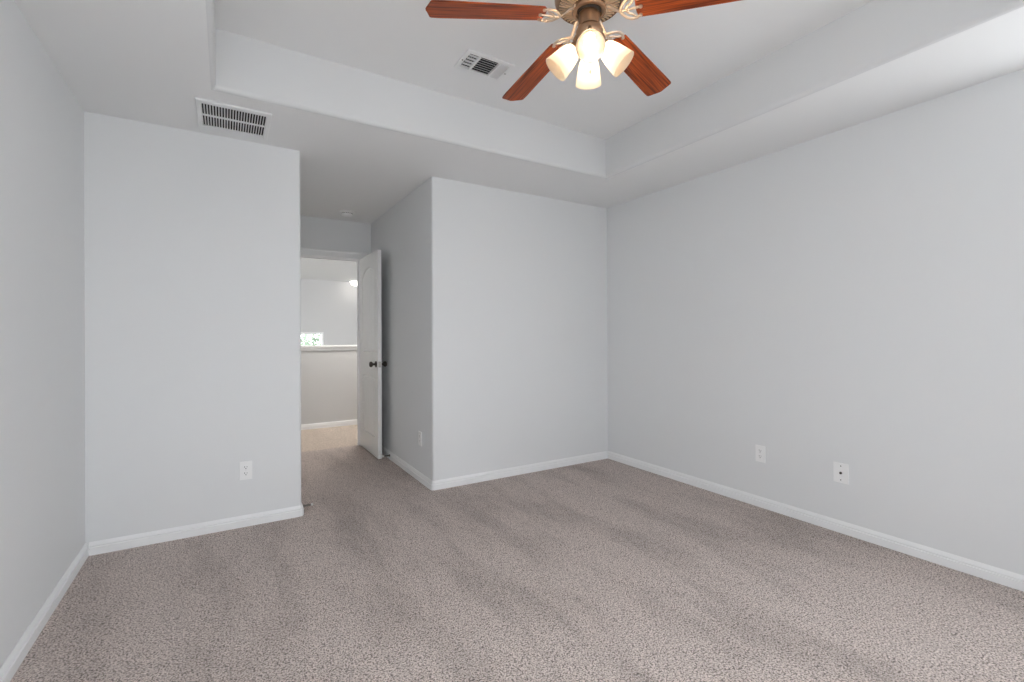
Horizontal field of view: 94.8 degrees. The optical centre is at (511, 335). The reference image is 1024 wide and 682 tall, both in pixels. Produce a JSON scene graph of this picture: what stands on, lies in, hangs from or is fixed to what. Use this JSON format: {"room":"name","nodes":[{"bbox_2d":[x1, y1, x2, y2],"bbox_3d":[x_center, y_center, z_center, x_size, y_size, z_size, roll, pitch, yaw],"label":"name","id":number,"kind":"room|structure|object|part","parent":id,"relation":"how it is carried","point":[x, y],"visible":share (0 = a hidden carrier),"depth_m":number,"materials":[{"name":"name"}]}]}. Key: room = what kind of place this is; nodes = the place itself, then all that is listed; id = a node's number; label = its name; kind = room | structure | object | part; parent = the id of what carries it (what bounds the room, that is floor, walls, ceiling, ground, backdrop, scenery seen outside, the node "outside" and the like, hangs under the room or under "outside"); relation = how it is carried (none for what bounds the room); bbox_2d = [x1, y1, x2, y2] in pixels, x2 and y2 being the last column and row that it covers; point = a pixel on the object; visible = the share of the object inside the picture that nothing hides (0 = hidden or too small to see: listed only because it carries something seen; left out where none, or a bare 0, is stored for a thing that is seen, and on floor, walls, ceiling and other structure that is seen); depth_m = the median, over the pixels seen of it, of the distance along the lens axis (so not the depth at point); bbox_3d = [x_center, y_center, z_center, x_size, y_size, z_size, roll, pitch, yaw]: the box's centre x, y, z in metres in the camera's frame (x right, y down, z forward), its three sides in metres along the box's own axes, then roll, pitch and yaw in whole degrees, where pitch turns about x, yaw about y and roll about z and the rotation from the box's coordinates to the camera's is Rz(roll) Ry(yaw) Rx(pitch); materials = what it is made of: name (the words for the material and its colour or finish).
{"room":"empty bedroom","nodes":[
{"label":"empty bedroom","id":0,"kind":"room"},
{"bbox_2d":[0,0,84,667],"bbox_3d":[-1.384,-0.014,0.885,0.120,2.439,4.190,0,0,-31],"label":"wall","id":1,"kind":"structure","parent":0,"point":[42,255],"depth_m":1.93,"materials":[{"name":"white paint"}]},
{"bbox_2d":[84,111,300,547],"bbox_3d":[-2.350,-0.011,3.645,1.092,2.439,1.822,0,0,-31],"label":"wall","id":2,"kind":"structure","parent":0,"point":[192,243],"depth_m":2.83,"materials":[{"name":"white paint"}]},
{"bbox_2d":[0,503,303,681],"bbox_3d":[-1.321,1.171,1.972,1.107,0.070,5.746,0,0,-31],"label":"baseboard","id":3,"kind":"structure","parent":2,"relation":"attached to","point":[170,534],"depth_m":2.64,"materials":[{"name":"white wood"}]},
{"bbox_2d":[239,461,251,479],"bbox_3d":[-1.683,0.855,2.977,0.070,0.115,0.008,0,0,-31],"label":"outlet","id":4,"kind":"object","parent":2,"relation":"attached to","point":[245,468],"visible":1,"depth_m":2.98,"materials":[{"name":"white plastic"}]},
{"bbox_2d":[301,350,356,423],"bbox_3d":[-2.146,0.700,6.428,7.400,1.016,0.120,0,0,-31],"label":"wall","id":5,"kind":"structure","parent":0,"point":[328,377],"depth_m":6.19,"materials":[{"name":"grey paint"}]},
{"bbox_2d":[301,419,356,429],"bbox_3d":[-2.110,1.173,6.371,7.400,0.070,0.016,0,0,-31],"label":"baseboard","id":6,"kind":"structure","parent":5,"relation":"attached to","point":[345,422],"depth_m":6.18,"materials":[{"name":"white wood"}]},
{"bbox_2d":[301,345,356,350],"bbox_3d":[-2.148,0.163,6.428,7.400,0.066,0.180,0,0,-31],"label":"trim","id":7,"kind":"structure","parent":5,"relation":"on","point":[303,347],"depth_m":6.17,"materials":[{"name":"white wood"}]},
{"bbox_2d":[301,279,356,344],"bbox_3d":[-4.508,0.797,10.318,7.400,4.039,0.120,0,0,-31],"label":"wall","id":8,"kind":"structure","parent":0,"point":[328,307],"depth_m":10.53,"materials":[{"name":"grey paint"}]},
{"bbox_2d":[301,332,323,344],"bbox_3d":[-4.633,0.371,10.242,1.010,0.890,0.070,0,0,-31],"label":"window","id":9,"kind":"structure","parent":8,"relation":"in","point":[321,333],"depth_m":10.44,"materials":[{"name":"white"}]},
{"bbox_2d":[300,215,370,254],"bbox_3d":[-1.472,-0.013,5.314,7.400,2.439,0.120,0,0,-31],"label":"wall","id":10,"kind":"structure","parent":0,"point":[315,232],"depth_m":5.00,"materials":[{"name":"white paint"}]},
{"bbox_2d":[371,177,607,480],"bbox_3d":[-0.310,-0.017,4.899,1.815,2.439,1.796,0,0,-31],"label":"wall","id":11,"kind":"structure","parent":0,"point":[494,300],"depth_m":4.07,"materials":[{"name":"white paint"}]},
{"bbox_2d":[301,247,366,445],"bbox_3d":[-1.990,0.154,4.999,0.859,2.108,0.162,0,0,-31],"label":"door frame","id":12,"kind":"structure","parent":11,"relation":"attached to","point":[302,256],"depth_m":5.12,"materials":[{"name":"white wood"}]},
{"bbox_2d":[359,249,386,458],"bbox_3d":[-1.457,0.182,4.835,0.170,2.015,0.728,0,0,-31],"label":"door","id":13,"kind":"structure","parent":11,"relation":"in","point":[370,346],"depth_m":4.72,"materials":[{"name":"white paint"}]},
{"bbox_3d":[-1.349,0.281,4.559,0.068,0.062,0.062,0,0,-31],"label":"knob","id":14,"kind":"part","parent":13,"relation":"part of","materials":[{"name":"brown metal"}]},
{"bbox_2d":[418,431,421,445],"bbox_3d":[-0.760,0.853,3.889,0.008,0.115,0.070,0,0,-31],"label":"outlet","id":15,"kind":"object","parent":11,"relation":"attached to","point":[419,432],"visible":1,"depth_m":3.88,"materials":[{"name":"white plastic"}]},
{"bbox_2d":[382,446,607,489],"bbox_3d":[-0.310,1.167,4.875,1.815,0.070,1.792,0,0,-31],"label":"baseboard","id":16,"kind":"structure","parent":11,"relation":"attached to","point":[513,471],"depth_m":4.05,"materials":[{"name":"white wood"}]},
{"bbox_2d":[10,425,1023,681],"bbox_3d":[-0.289,1.252,3.373,7.400,0.100,7.310,0,0,-31],"label":"floor","id":17,"kind":"structure","parent":0,"point":[604,570],"depth_m":2.16,"materials":[{"name":"beige carpet"}]},
{"bbox_2d":[14,0,1023,281],"bbox_3d":[-1.473,-1.461,5.309,7.640,0.456,11.840,0,0,-31],"label":"ceiling","id":18,"kind":"structure","parent":0,"point":[373,101],"depth_m":2.56,"materials":[{"name":"white paint"}]},
{"bbox_2d":[195,97,271,139],"bbox_3d":[-1.586,-1.226,2.689,0.357,0.012,0.388,0,0,-31],"label":"ceiling vent","id":19,"kind":"object","parent":18,"relation":"in","point":[213,115],"visible":1,"depth_m":2.67,"materials":[{"name":"white metal"}]},
{"bbox_2d":[340,210,353,216],"bbox_3d":[-1.648,-1.211,4.703,0.140,0.043,0.140,0,0,-31],"label":"smoke detector","id":20,"kind":"object","parent":18,"relation":"attached to","point":[346,213],"visible":1,"depth_m":4.66,"materials":[{"name":"white plastic"}]},
{"bbox_2d":[349,280,356,285],"bbox_3d":[-3.460,-1.161,10.490,0.310,0.130,0.310,0,0,-31],"label":"ceiling light","id":21,"kind":"object","parent":18,"relation":"attached to","point":[353,282],"visible":0.56,"depth_m":10.37,"materials":[{"name":"white glass"}]},
{"bbox_2d":[454,49,514,81],"bbox_3d":[-0.158,-1.537,2.691,0.298,0.014,0.196,0,0,-31],"label":"ceiling vent","id":22,"kind":"object","parent":18,"relation":"in","point":[474,62],"visible":1,"depth_m":2.68,"materials":[{"name":"white metal"}]},
{"bbox_2d":[425,0,740,100],"bbox_3d":[0.295,-1.298,1.957,1.251,0.494,1.217,0,0,-31],"label":"ceiling fan","id":23,"kind":"object","parent":18,"relation":"hanging from","point":[590,44],"visible":1,"depth_m":1.88,"materials":[{"name":"brown wood"}]},
{"bbox_3d":[-0.098,-1.261,1.831,0.472,0.006,0.131,-6,12,-11],"label":"fan blade","id":24,"kind":"part","parent":23,"relation":"part of","materials":[{"name":"brown wood"}]},
{"bbox_3d":[0.108,-1.262,2.280,0.131,0.006,0.472,-12,1,-30],"label":"fan blade","id":25,"kind":"part","parent":23,"relation":"part of","materials":[{"name":"brown wood"}]},
{"bbox_3d":[0.217,-1.129,1.927,0.114,0.111,0.111,-45,-5,5],"label":"lamp shade","id":26,"kind":"part","parent":23,"relation":"part of","materials":[{"name":"white glass"}]},
{"bbox_3d":[0.260,-1.189,1.921,0.053,0.085,0.053,0,0,8],"label":"lamp arm","id":27,"kind":"part","parent":23,"relation":"part of","materials":[{"name":"brown metal"}]},
{"bbox_3d":[0.328,-1.130,2.011,0.111,0.111,0.114,0,-45,8],"label":"lamp shade","id":28,"kind":"part","parent":23,"relation":"part of","materials":[{"name":"white glass"}]},
{"bbox_3d":[0.307,-1.189,1.860,0.053,0.085,0.053,0,0,8],"label":"lamp arm","id":29,"kind":"part","parent":23,"relation":"part of","materials":[{"name":"brown metal"}]},
{"bbox_3d":[0.303,-1.139,1.827,0.044,0.070,0.044,0,-45,8],"label":"light bulb","id":30,"kind":"part","parent":23,"relation":"part of","materials":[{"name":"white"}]},
{"bbox_3d":[0.301,-1.130,1.817,0.111,0.111,0.114,0,45,8],"label":"lamp shade","id":31,"kind":"part","parent":23,"relation":"part of","materials":[{"name":"white glass"}]},
{"bbox_3d":[0.412,-1.130,1.901,0.114,0.111,0.111,45,5,5],"label":"lamp shade","id":32,"kind":"part","parent":23,"relation":"part of","materials":[{"name":"white glass"}]},
{"bbox_3d":[0.599,-1.263,2.223,0.131,0.006,0.472,-14,-15,41],"label":"fan blade","id":33,"kind":"part","parent":23,"relation":"part of","materials":[{"name":"brown wood"}]},
{"bbox_3d":[0.696,-1.264,1.739,0.472,0.006,0.131,6,-8,25],"label":"fan blade","id":34,"kind":"part","parent":23,"relation":"part of","materials":[{"name":"brown wood"}]},
{"bbox_2d":[607,69,1023,574],"bbox_3d":[2.008,-0.025,2.945,0.120,2.439,4.190,0,0,-31],"label":"wall","id":35,"kind":"structure","parent":0,"point":[853,296],"depth_m":2.80,"materials":[{"name":"white paint"}]},
{"bbox_2d":[755,445,765,462],"bbox_3d":[1.732,0.826,3.282,0.008,0.115,0.070,0,0,-31],"label":"outlet","id":36,"kind":"object","parent":35,"relation":"attached to","point":[760,450],"visible":1,"depth_m":3.28,"materials":[{"name":"white plastic"}]},
{"bbox_2d":[607,451,1023,591],"bbox_3d":[1.954,1.160,2.910,0.016,0.070,3.950,0,0,-31],"label":"baseboard","id":37,"kind":"structure","parent":35,"relation":"attached to","point":[981,570],"depth_m":2.79,"materials":[{"name":"white wood"}]},
{"bbox_2d":[833,462,848,484],"bbox_3d":[1.990,0.834,2.850,0.014,0.120,0.083,0,0,-31],"label":"cable plate","id":38,"kind":"object","parent":35,"relation":"attached to","point":[840,470],"visible":1,"depth_m":2.85,"materials":[{"name":"white plastic"}]},
{"label":"outside","id":39,"kind":"structure","parent":0,"visible":0},
{"bbox_3d":[-10.760,4.287,23.524,22.000,0.100,28.600,0,0,-31],"label":"ground","id":40,"kind":"structure","parent":39,"visible":0},
{"bbox_2d":[301,334,320,344],"bbox_3d":[-7.503,1.927,17.667,3.460,4.610,3.053,0,0,-31],"label":"tree","id":41,"kind":"object","parent":40,"relation":"on","point":[318,338],"visible":0.05,"depth_m":17.23,"materials":[{"name":"green plant"}]}
]}

